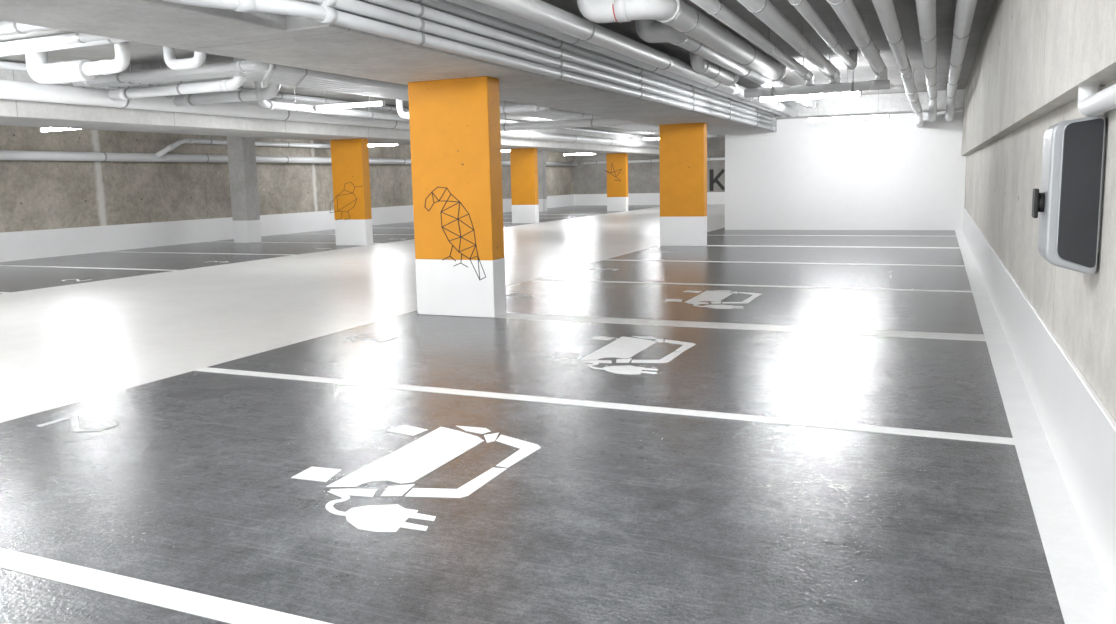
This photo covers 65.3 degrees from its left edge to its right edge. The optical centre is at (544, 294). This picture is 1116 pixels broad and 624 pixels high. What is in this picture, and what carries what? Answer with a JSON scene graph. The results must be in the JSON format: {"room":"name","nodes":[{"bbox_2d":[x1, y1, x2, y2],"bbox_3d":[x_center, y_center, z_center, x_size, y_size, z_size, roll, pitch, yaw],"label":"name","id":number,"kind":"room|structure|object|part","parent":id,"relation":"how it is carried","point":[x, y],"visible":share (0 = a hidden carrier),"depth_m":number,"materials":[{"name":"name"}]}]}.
{"room":"parking garage","nodes":[
{"label":"parking garage","id":0,"kind":"room"},
{"bbox_2d":[0,125,573,232],"bbox_3d":[-7.276,-2.693,21.768,0.300,2.450,42.100,2,8,24],"label":"wall","id":1,"kind":"structure","parent":0,"point":[34,195],"depth_m":18.82,"materials":[{"name":"concrete"}]},
{"bbox_2d":[0,194,573,261],"bbox_3d":[-7.172,-1.717,21.696,0.012,0.530,41.800,2,8,24],"label":"baseboard","id":2,"kind":"structure","parent":1,"relation":"attached to","point":[34,244],"depth_m":18.95,"materials":[{"name":"white paint"}]},
{"bbox_2d":[0,150,577,165],"bbox_3d":[-7.095,-3.343,21.427,0.267,0.189,41.800,2,8,24],"label":"pipe","id":3,"kind":"object","parent":1,"relation":"attached to","point":[4,154],"visible":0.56,"depth_m":18.57,"materials":[{"name":"plastic"}]},
{"bbox_2d":[0,0,993,138],"bbox_3d":[2.046,-4.056,17.361,12.520,0.250,42.100,2,8,24],"label":"ceiling","id":4,"kind":"structure","parent":0,"point":[145,54],"depth_m":10.35,"materials":[{"name":"concrete"}]},
{"bbox_2d":[0,21,51,35],"bbox_3d":[-4.072,-2.332,7.259,2.500,0.215,0.134,2,8,24],"label":"pipe","id":5,"kind":"object","parent":4,"relation":"hanging from","point":[6,28],"visible":0.13,"depth_m":7.41,"materials":[{"name":"grey plastic"}]},
{"bbox_2d":[0,32,114,52],"bbox_3d":[-4.892,-2.526,8.597,3.700,0.146,0.114,2,8,24],"label":"pipe","id":6,"kind":"object","parent":4,"relation":"hanging from","point":[69,38],"visible":0.36,"depth_m":8.56,"materials":[{"name":"grey plastic"}]},
{"bbox_2d":[25,52,95,84],"bbox_3d":[-5.435,-2.550,9.725,0.912,0.369,0.244,2,8,24],"label":"pipe","id":7,"kind":"object","parent":4,"relation":"hanging from","point":[39,68],"visible":0.99,"depth_m":9.65,"materials":[{"name":"plastic"}]},
{"bbox_2d":[0,39,127,56],"bbox_3d":[-4.818,-2.549,8.760,3.700,0.146,0.114,2,8,24],"label":"pipe","id":8,"kind":"object","parent":4,"relation":"hanging from","point":[109,41],"visible":0.22,"depth_m":8.75,"materials":[{"name":"grey plastic"}]},
{"bbox_2d":[82,42,129,75],"bbox_3d":[-4.740,-2.550,9.411,0.633,0.320,0.164,2,8,24],"label":"pipe","id":9,"kind":"object","parent":4,"relation":"hanging from","point":[121,61],"visible":0.94,"depth_m":9.32,"materials":[{"name":"plastic"}]},
{"bbox_2d":[108,57,245,99],"bbox_3d":[-4.573,-2.682,10.755,2.213,0.420,0.144,2,8,24],"label":"pipe","id":10,"kind":"object","parent":4,"relation":"hanging from","point":[236,82],"visible":0.77,"depth_m":10.69,"materials":[{"name":"plastic"}]},
{"bbox_2d":[163,46,205,70],"bbox_3d":[-3.896,-2.586,9.412,0.567,0.288,0.120,2,8,24],"label":"pipe","id":11,"kind":"object","parent":4,"relation":"hanging from","point":[199,58],"visible":0.89,"depth_m":9.38,"materials":[{"name":"grey plastic"}]},
{"bbox_2d":[173,83,279,105],"bbox_3d":[-4.322,-2.819,11.784,1.823,0.430,0.164,2,8,24],"label":"pipe","id":12,"kind":"object","parent":4,"relation":"hanging from","point":[260,94],"visible":0.87,"depth_m":11.71,"materials":[{"name":"grey plastic"}]},
{"bbox_2d":[0,61,658,139],"bbox_3d":[-2.376,-3.998,19.201,0.152,0.101,41.800,2,8,24],"label":"pipe","id":13,"kind":"object","parent":4,"relation":"hanging from","point":[3,64],"visible":0.44,"depth_m":15.70,"materials":[{"name":"grey plastic"}]},
{"bbox_2d":[254,82,408,121],"bbox_3d":[-3.131,-3.359,15.540,0.134,0.405,5.720,2,8,24],"label":"pipe","id":14,"kind":"object","parent":4,"relation":"hanging from","point":[268,104],"visible":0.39,"depth_m":14.29,"materials":[{"name":"grey plastic"}]},
{"bbox_2d":[316,94,384,109],"bbox_3d":[-3.100,-3.150,13.785,1.300,0.360,0.060,2,8,24],"label":"lamp","id":15,"kind":"object","parent":4,"relation":"hanging from","point":[380,102],"visible":0.93,"depth_m":13.77,"materials":[{"name":"plastic"}]},
{"bbox_2d":[94,63,658,130],"bbox_3d":[-0.090,-4.156,20.489,2.665,0.273,21.965,2,8,24],"label":"pipe","id":16,"kind":"object","parent":4,"relation":"hanging from","point":[259,74],"visible":0.23,"depth_m":10.93,"materials":[{"name":"grey plastic"}]},
{"bbox_2d":[105,64,658,131],"bbox_3d":[-0.128,-4.168,20.588,2.515,0.273,21.815,2,8,24],"label":"pipe","id":17,"kind":"object","parent":4,"relation":"hanging from","point":[256,76],"visible":0.15,"depth_m":11.15,"materials":[{"name":"grey plastic"}]},
{"bbox_2d":[115,65,658,132],"bbox_3d":[-0.165,-4.181,20.686,2.365,0.273,21.665,2,8,24],"label":"pipe","id":18,"kind":"object","parent":4,"relation":"hanging from","point":[254,78],"visible":0.12,"depth_m":11.92,"materials":[{"name":"grey plastic"}]},
{"bbox_2d":[72,60,716,136],"bbox_3d":[-0.014,-4.132,20.293,2.965,0.273,22.265,2,8,24],"label":"pipe","id":19,"kind":"object","parent":4,"relation":"hanging from","point":[238,65],"visible":0.55,"depth_m":10.46,"materials":[{"name":"grey plastic"}]},
{"bbox_2d":[84,61,709,136],"bbox_3d":[-0.052,-4.144,20.391,2.815,0.273,22.115,2,8,24],"label":"pipe","id":20,"kind":"object","parent":4,"relation":"hanging from","point":[262,72],"visible":0.22,"depth_m":10.71,"materials":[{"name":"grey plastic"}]},
{"bbox_2d":[245,79,658,133],"bbox_3d":[-0.203,-4.193,20.784,2.215,0.273,21.515,2,8,24],"label":"pipe","id":21,"kind":"object","parent":4,"relation":"hanging from","point":[261,81],"visible":0.06,"depth_m":12.54,"materials":[{"name":"grey plastic"}]},
{"bbox_2d":[396,100,549,118],"bbox_3d":[-1.194,-3.188,14.247,2.917,0.495,0.134,2,8,24],"label":"pipe","id":22,"kind":"object","parent":4,"relation":"hanging from","point":[505,109],"visible":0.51,"depth_m":13.94,"materials":[{"name":"grey plastic"}]},
{"bbox_2d":[500,114,646,130],"bbox_3d":[0.507,-3.724,18.049,4.728,0.515,0.174,2,8,24],"label":"pipe","id":23,"kind":"object","parent":4,"relation":"hanging from","point":[592,122],"visible":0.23,"depth_m":18.04,"materials":[{"name":"plastic"}]},
{"bbox_2d":[643,137,658,139],"bbox_3d":[4.202,-5.678,31.039,1.450,0.240,0.060,2,8,24],"label":"lamp","id":24,"kind":"object","parent":4,"relation":"hanging from","point":[651,138],"visible":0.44,"depth_m":31.20,"materials":[{"name":"plastic"}]},
{"bbox_2d":[577,0,785,81],"bbox_3d":[1.771,-2.704,9.430,0.794,0.329,5.834,2,8,24],"label":"pipe","id":25,"kind":"object","parent":4,"relation":"hanging from","point":[679,15],"visible":0.96,"depth_m":7.34,"materials":[{"name":"plastic"}]},
{"bbox_2d":[690,52,738,84],"bbox_3d":[2.189,-2.924,11.096,0.184,0.350,2.170,2,8,24],"label":"pipe","id":26,"kind":"object","parent":4,"relation":"hanging from","point":[701,65],"visible":0.75,"depth_m":10.65,"materials":[{"name":"plastic"}]},
{"bbox_2d":[635,19,816,108],"bbox_3d":[3.169,-3.223,12.937,0.455,0.289,10.395,2,8,24],"label":"pipe","id":27,"kind":"object","parent":4,"relation":"hanging from","point":[650,31],"visible":0.63,"depth_m":8.98,"materials":[{"name":"grey plastic"}]},
{"bbox_2d":[690,0,813,84],"bbox_3d":[0.285,-2.037,4.646,0.134,0.320,17.158,2,8,24],"label":"pipe","id":28,"kind":"object","parent":4,"relation":"hanging from","point":[715,8],"visible":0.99,"depth_m":8.32,"materials":[{"name":"plastic"}]},
{"bbox_2d":[737,0,840,83],"bbox_3d":[0.598,-2.027,4.516,0.170,0.320,17.176,2,8,24],"label":"pipe","id":29,"kind":"object","parent":4,"relation":"hanging from","point":[764,10],"visible":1,"depth_m":8.26,"materials":[{"name":"plastic"}]},
{"bbox_2d":[758,68,861,101],"bbox_3d":[3.841,-3.099,12.649,1.450,0.490,0.060,2,8,24],"label":"lamp","id":30,"kind":"object","parent":4,"relation":"hanging from","point":[855,93],"visible":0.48,"depth_m":12.64,"materials":[{"name":"plastic"}]},
{"bbox_2d":[744,70,889,97],"bbox_3d":[3.828,-3.076,12.326,1.980,0.450,0.144,2,8,24],"label":"pipe","id":31,"kind":"object","parent":4,"relation":"hanging from","point":[871,85],"visible":0.92,"depth_m":12.28,"materials":[{"name":"plastic"}]},
{"bbox_2d":[788,0,856,69],"bbox_3d":[0.692,-1.983,3.968,0.118,0.268,16.251,2,8,24],"label":"pipe","id":32,"kind":"object","parent":4,"relation":"hanging from","point":[803,7],"visible":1,"depth_m":8.30,"materials":[{"name":"plastic"}]},
{"bbox_2d":[806,90,889,121],"bbox_3d":[5.735,-3.608,16.479,1.500,0.580,0.060,2,8,24],"label":"lamp","id":33,"kind":"object","parent":4,"relation":"hanging from","point":[874,116],"visible":0.94,"depth_m":16.47,"materials":[{"name":"plastic"}]},
{"bbox_2d":[827,0,887,80],"bbox_3d":[1.155,-2.007,4.267,0.170,0.320,17.176,2,8,24],"label":"pipe","id":34,"kind":"object","parent":4,"relation":"hanging from","point":[847,12],"visible":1,"depth_m":8.26,"materials":[{"name":"plastic"}]},
{"bbox_2d":[872,0,923,127],"bbox_3d":[2.841,-2.258,7.246,0.226,0.688,24.001,2,8,24],"label":"pipe","id":35,"kind":"object","parent":4,"relation":"hanging from","point":[885,9],"visible":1,"depth_m":9.49,"materials":[{"name":"plastic"}]},
{"bbox_2d":[915,0,937,122],"bbox_3d":[3.112,-2.296,7.117,0.166,0.591,24.000,2,8,24],"label":"pipe","id":36,"kind":"object","parent":4,"relation":"hanging from","point":[926,9],"visible":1,"depth_m":9.25,"materials":[{"name":"plastic"}]},
{"bbox_2d":[945,0,976,121],"bbox_3d":[3.391,-2.286,6.993,0.166,0.591,24.000,2,8,24],"label":"pipe","id":37,"kind":"object","parent":4,"relation":"hanging from","point":[965,9],"visible":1,"depth_m":9.25,"materials":[{"name":"plastic"}]},
{"bbox_2d":[0,204,1115,623],"bbox_3d":[0.179,-1.117,18.627,16.570,0.200,42.100,2,8,24],"label":"floor","id":38,"kind":"structure","parent":0,"point":[619,516],"depth_m":4.29,"materials":[{"name":"grey concrete"}]},
{"bbox_2d":[37,415,118,431],"bbox_3d":[-2.499,0.696,4.693,0.417,0.003,0.242,2,8,24],"label":"bay number","id":39,"kind":"object","parent":38,"relation":"on","point":[74,418],"visible":1,"depth_m":4.68,"materials":[{"name":"white paint"}]},
{"bbox_2d":[0,265,176,270],"bbox_3d":[-7.848,-0.455,14.325,4.830,0.002,0.100,2,8,24],"label":"parking line","id":40,"kind":"object","parent":38,"relation":"on","point":[0,265],"visible":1,"depth_m":14.19,"materials":[{"name":"white paint"}]},
{"bbox_2d":[0,548,331,623],"bbox_3d":[-1.176,0.931,2.690,5.000,0.002,0.105,2,8,24],"label":"parking line","id":41,"kind":"object","parent":38,"relation":"on","point":[220,609],"visible":1,"depth_m":2.72,"materials":[{"name":"white paint"}]},
{"bbox_2d":[108,251,291,254],"bbox_3d":[-6.745,-0.806,16.765,4.830,0.002,0.100,2,8,24],"label":"parking line","id":42,"kind":"object","parent":38,"relation":"on","point":[108,251],"visible":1,"depth_m":16.56,"materials":[{"name":"white paint"}]},
{"bbox_2d":[227,136,260,242],"bbox_3d":[-6.754,-2.407,19.526,0.444,2.450,0.404,2,8,24],"label":"concrete pillar","id":43,"kind":"structure","parent":38,"relation":"on","point":[241,150],"depth_m":19.39,"materials":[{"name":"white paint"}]},
{"bbox_2d":[254,242,380,243],"bbox_3d":[-5.643,-1.156,19.204,4.830,0.002,0.100,2,8,24],"label":"parking line","id":44,"kind":"object","parent":38,"relation":"on","point":[254,242],"visible":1,"depth_m":19.29,"materials":[{"name":"white paint"}]},
{"bbox_2d":[330,139,372,245],"bbox_3d":[-4.010,-2.099,17.854,0.873,2.150,0.246,2,8,24],"label":"column","id":45,"kind":"structure","parent":38,"relation":"on","point":[349,157],"depth_m":17.71,"materials":[{"name":"orange paint"}]},
{"bbox_2d":[346,335,396,342],"bbox_3d":[-1.431,0.356,7.057,0.419,0.003,0.236,2,8,24],"label":"bay number","id":46,"kind":"object","parent":38,"relation":"on","point":[348,338],"visible":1,"depth_m":7.03,"materials":[{"name":"white paint"}]},
{"bbox_2d":[373,234,413,234],"bbox_3d":[-4.541,-1.507,21.644,4.830,0.002,0.100,2,8,24],"label":"parking line","id":47,"kind":"object","parent":38,"relation":"on","point":[373,234],"visible":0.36,"depth_m":21.28,"materials":[{"name":"white paint"}]},
{"bbox_2d":[291,425,540,531],"bbox_3d":[-0.588,0.763,3.848,0.864,0.003,1.309,2,8,24],"label":"charging symbol","id":48,"kind":"object","parent":38,"relation":"on","point":[422,456],"visible":1,"depth_m":3.77,"materials":[{"name":"white paint"}]},
{"bbox_2d":[408,76,505,317],"bbox_3d":[-0.818,-0.893,8.119,0.834,2.170,0.248,2,8,24],"label":"column","id":49,"kind":"structure","parent":38,"relation":"on","point":[456,164],"depth_m":8.00,"materials":[{"name":"orange paint"}]},
{"bbox_2d":[506,293,530,296],"bbox_3d":[-0.331,0.007,9.491,0.235,0.003,0.364,-7,9,-35],"label":"charging symbol","id":50,"kind":"object","parent":38,"relation":"on","point":[513,293],"visible":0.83,"depth_m":9.50,"materials":[{"name":"white paint"}]},
{"bbox_2d":[510,148,538,222],"bbox_3d":[-0.592,-3.169,25.288,0.764,2.150,0.244,2,8,24],"label":"column","id":51,"kind":"structure","parent":38,"relation":"on","point":[524,162],"depth_m":25.17,"materials":[{"name":"orange paint"}]},
{"bbox_2d":[537,151,546,211],"bbox_3d":[-0.223,-4.484,33.984,0.444,2.450,0.404,2,8,24],"label":"concrete pillar","id":52,"kind":"structure","parent":38,"relation":"on","point":[541,155],"depth_m":33.82,"materials":[{"name":"white paint"}]},
{"bbox_2d":[194,367,1014,444],"bbox_3d":[-0.119,0.595,5.031,5.000,0.002,0.105,2,8,24],"label":"parking line","id":53,"kind":"object","parent":38,"relation":"on","point":[879,429],"visible":1,"depth_m":4.72,"materials":[{"name":"white paint"}]},
{"bbox_2d":[604,153,627,210],"bbox_3d":[2.663,-4.222,32.629,0.874,2.150,0.246,2,8,24],"label":"column","id":54,"kind":"structure","parent":38,"relation":"on","point":[617,163],"depth_m":32.49,"materials":[{"name":"orange paint"}]},
{"bbox_2d":[553,336,695,373],"bbox_3d":[0.560,0.414,6.267,0.864,0.003,1.309,2,8,24],"label":"charging symbol","id":55,"kind":"object","parent":38,"relation":"on","point":[623,347],"visible":1,"depth_m":6.22,"materials":[{"name":"white paint"}]},
{"bbox_2d":[659,123,706,245],"bbox_3d":[2.488,-1.973,15.657,0.814,2.170,0.244,2,8,24],"label":"column","id":56,"kind":"structure","parent":38,"relation":"on","point":[682,147],"depth_m":15.54,"materials":[{"name":"orange paint"}]},
{"bbox_2d":[665,290,761,308],"bbox_3d":[1.716,0.036,8.900,0.864,0.003,1.309,2,8,24],"label":"charging symbol","id":57,"kind":"object","parent":38,"relation":"on","point":[716,295],"visible":1,"depth_m":8.88,"materials":[{"name":"white paint"}]},
{"bbox_2d":[496,313,985,340],"bbox_3d":[1.437,0.254,7.311,4.040,0.002,0.270,2,8,24],"label":"parking line","id":58,"kind":"object","parent":38,"relation":"on","point":[869,332],"visible":1,"depth_m":7.17,"materials":[{"name":"paint"}]},
{"bbox_2d":[531,279,971,291],"bbox_3d":[2.110,-0.114,9.964,5.000,0.002,0.105,2,8,24],"label":"parking line","id":59,"kind":"object","parent":38,"relation":"on","point":[531,279],"visible":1,"depth_m":9.83,"materials":[{"name":"white paint"}]},
{"bbox_2d":[606,259,964,265],"bbox_3d":[3.199,-0.461,12.377,5.000,0.002,0.105,2,8,24],"label":"parking line","id":60,"kind":"object","parent":38,"relation":"on","point":[606,259],"visible":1,"depth_m":12.17,"materials":[{"name":"white paint"}]},
{"bbox_2d":[751,235,862,235],"bbox_3d":[5.506,-1.194,17.483,5.000,0.002,0.105,2,8,24],"label":"parking line","id":61,"kind":"object","parent":38,"relation":"on","point":[751,235],"visible":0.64,"depth_m":17.56,"materials":[{"name":"white paint"}]},
{"bbox_2d":[706,245,959,247],"bbox_3d":[4.785,-0.823,14.818,4.120,0.002,0.200,2,8,24],"label":"parking line","id":62,"kind":"object","parent":38,"relation":"on","point":[706,245],"visible":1,"depth_m":14.79,"materials":[{"name":"white paint"}]},
{"bbox_2d":[573,138,724,193],"bbox_3d":[6.931,-5.383,38.093,12.150,2.810,0.300,2,8,24],"label":"wall","id":63,"kind":"structure","parent":0,"point":[642,177],"depth_m":39.19,"materials":[{"name":"concrete"}]},
{"bbox_2d":[0,80,658,148],"bbox_3d":[-2.317,-3.708,19.216,0.267,0.228,41.800,2,8,24],"label":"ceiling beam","id":64,"kind":"structure","parent":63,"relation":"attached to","point":[15,90],"depth_m":13.14,"materials":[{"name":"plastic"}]},
{"bbox_2d":[0,60,659,155],"bbox_3d":[-3.078,-3.765,19.552,1.400,0.660,41.800,2,8,24],"label":"beam","id":65,"kind":"structure","parent":63,"relation":"attached to","point":[12,112],"depth_m":13.83,"materials":[{"name":"concrete"}]},
{"bbox_2d":[574,192,724,205],"bbox_3d":[6.900,-4.233,38.100,12.138,0.530,0.012,2,8,24],"label":"baseboard","id":66,"kind":"structure","parent":63,"relation":"attached to","point":[712,197],"depth_m":39.31,"materials":[{"name":"white paint"}]},
{"bbox_2d":[580,157,724,164],"bbox_3d":[6.223,-5.912,38.060,10.050,0.131,0.134,2,8,24],"label":"pipe","id":67,"kind":"object","parent":63,"relation":"attached to","point":[718,158],"visible":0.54,"depth_m":38.93,"materials":[{"name":"plastic"}]},
{"bbox_2d":[709,169,724,190],"bbox_3d":[7.479,-4.994,37.729,0.699,0.951,0.012,2,8,24],"label":"letter","id":68,"kind":"object","parent":63,"relation":"attached to","point":[712,180],"depth_m":37.78,"materials":[{"name":"paint"}]},
{"bbox_2d":[725,111,965,229],"bbox_3d":[6.569,-2.828,18.925,5.260,2.810,0.300,2,8,24],"label":"wall","id":69,"kind":"structure","parent":0,"point":[892,173],"depth_m":18.80,"materials":[{"name":"white paint"}]},
{"bbox_2d":[0,0,776,135],"bbox_3d":[3.246,-3.551,16.726,1.360,0.640,41.800,2,8,24],"label":"beam","id":70,"kind":"structure","parent":69,"relation":"attached to","point":[286,40],"depth_m":5.92,"materials":[{"name":"concrete"}]},
{"bbox_2d":[163,0,775,129],"bbox_3d":[0.071,-2.057,8.137,0.377,0.094,23.303,2,8,25],"label":"pipe","id":71,"kind":"object","parent":69,"relation":"attached to","point":[322,14],"visible":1,"depth_m":5.80,"materials":[{"name":"grey plastic"}]},
{"bbox_2d":[302,0,775,125],"bbox_3d":[0.069,-2.148,8.125,0.377,0.094,23.303,2,8,25],"label":"pipe","id":72,"kind":"object","parent":69,"relation":"attached to","point":[357,7],"visible":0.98,"depth_m":6.78,"materials":[{"name":"grey plastic"}]},
{"bbox_2d":[362,0,775,121],"bbox_3d":[0.067,-2.239,8.113,0.377,0.094,23.303,2,8,25],"label":"pipe","id":73,"kind":"object","parent":69,"relation":"attached to","point":[414,9],"visible":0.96,"depth_m":7.40,"materials":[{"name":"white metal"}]},
{"bbox_2d":[410,0,775,116],"bbox_3d":[0.065,-2.330,8.101,0.377,0.094,23.303,2,8,25],"label":"pipe","id":74,"kind":"object","parent":69,"relation":"attached to","point":[443,5],"visible":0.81,"depth_m":7.95,"materials":[{"name":"grey metal"}]},
{"bbox_2d":[446,0,787,116],"bbox_3d":[0.112,-2.337,8.079,0.667,0.131,23.300,2,8,24],"label":"pipe","id":75,"kind":"object","parent":69,"relation":"attached to","point":[471,4],"visible":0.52,"depth_m":7.87,"materials":[{"name":"grey metal"}]},
{"bbox_2d":[475,0,797,116],"bbox_3d":[0.205,-2.354,8.035,0.872,0.179,23.300,2,8,24],"label":"pipe","id":76,"kind":"object","parent":69,"relation":"attached to","point":[543,13],"visible":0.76,"depth_m":7.87,"materials":[{"name":"plastic"}]},
{"bbox_2d":[774,89,964,119],"bbox_3d":[6.683,-3.960,18.158,3.720,0.370,0.700,2,8,24],"label":"trim","id":77,"kind":"structure","parent":69,"relation":"attached to","point":[891,103],"depth_m":17.83,"materials":[{"name":"concrete"}]},
{"bbox_2d":[961,0,1115,420],"bbox_3d":[3.878,-1.170,6.933,0.490,2.810,24.000,2,8,24],"label":"wall","id":78,"kind":"structure","parent":0,"point":[1032,60],"depth_m":4.47,"materials":[{"name":"concrete"}]},
{"bbox_2d":[962,207,1115,608],"bbox_3d":[3.755,-0.021,7.154,0.020,0.480,24.000,2,8,24],"label":"baseboard","id":79,"kind":"structure","parent":78,"relation":"attached to","point":[1079,430],"depth_m":3.49,"materials":[{"name":"white paint"}]},
{"bbox_2d":[1032,115,1105,273],"bbox_3d":[1.865,-0.358,3.118,0.201,0.544,0.270,2,8,24],"label":"charger","id":80,"kind":"object","parent":78,"relation":"attached to","point":[1068,204],"visible":1,"depth_m":3.00,"materials":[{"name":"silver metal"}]},
{"bbox_2d":[1032,188,1044,217],"bbox_3d":[1.789,-0.333,3.150,0.038,0.105,0.080,2,8,24],"label":"socket","id":81,"kind":"object","parent":80,"relation":"attached to","point":[1038,199],"depth_m":3.12,"materials":[{"name":"black paint"}]},
{"bbox_3d":[1.837,-0.347,2.989,0.118,0.506,0.012,2,8,24],"label":"panel","id":82,"kind":"part","parent":80,"relation":"part of","materials":[{"name":"grey plastic"}]},
{"bbox_3d":[1.837,-0.347,2.989,0.126,0.514,0.008,2,8,24],"label":"panel frame","id":83,"kind":"part","parent":80,"relation":"part of","materials":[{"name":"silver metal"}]},
{"bbox_3d":[1.952,-0.365,3.083,0.015,0.420,0.180,2,8,24],"label":"wall plate","id":84,"kind":"part","parent":80,"relation":"part of","materials":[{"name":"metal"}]},
{"bbox_2d":[1078,84,1115,116],"bbox_3d":[1.298,-0.482,1.698,0.085,0.114,3.053,2,8,24],"label":"conduit","id":85,"kind":"object","parent":78,"relation":"attached to","point":[1092,101],"visible":1,"depth_m":2.81,"materials":[{"name":"plastic"}]},
{"bbox_3d":[-5.556,-4.147,20.782,4.150,0.610,42.100,2,8,24],"label":"ceiling","id":86,"kind":"structure","parent":0,"visible":0},
{"bbox_2d":[40,127,76,131],"bbox_3d":[-7.620,-2.772,14.000,1.450,0.230,0.060,2,8,24],"label":"lamp","id":87,"kind":"object","parent":86,"relation":"hanging from","point":[42,129],"visible":0.41,"depth_m":14.17,"materials":[{"name":"plastic"}]},
{"bbox_2d":[155,135,330,157],"bbox_3d":[-6.927,-3.595,21.277,0.124,0.548,6.376,2,8,24],"label":"pipe","id":88,"kind":"object","parent":86,"relation":"hanging from","point":[177,143],"visible":0.65,"depth_m":19.98,"materials":[{"name":"plastic"}]},
{"bbox_2d":[368,143,399,146],"bbox_3d":[-4.477,-4.046,23.021,1.450,0.230,0.060,2,8,24],"label":"lamp","id":89,"kind":"object","parent":86,"relation":"hanging from","point":[374,144],"visible":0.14,"depth_m":22.94,"materials":[{"name":"plastic"}]},
{"bbox_2d":[563,153,591,155],"bbox_3d":[1.441,-5.929,36.123,1.450,0.230,0.060,2,8,24],"label":"lamp","id":90,"kind":"object","parent":86,"relation":"hanging from","point":[568,153],"visible":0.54,"depth_m":36.13,"materials":[{"name":"plastic"}]}
]}

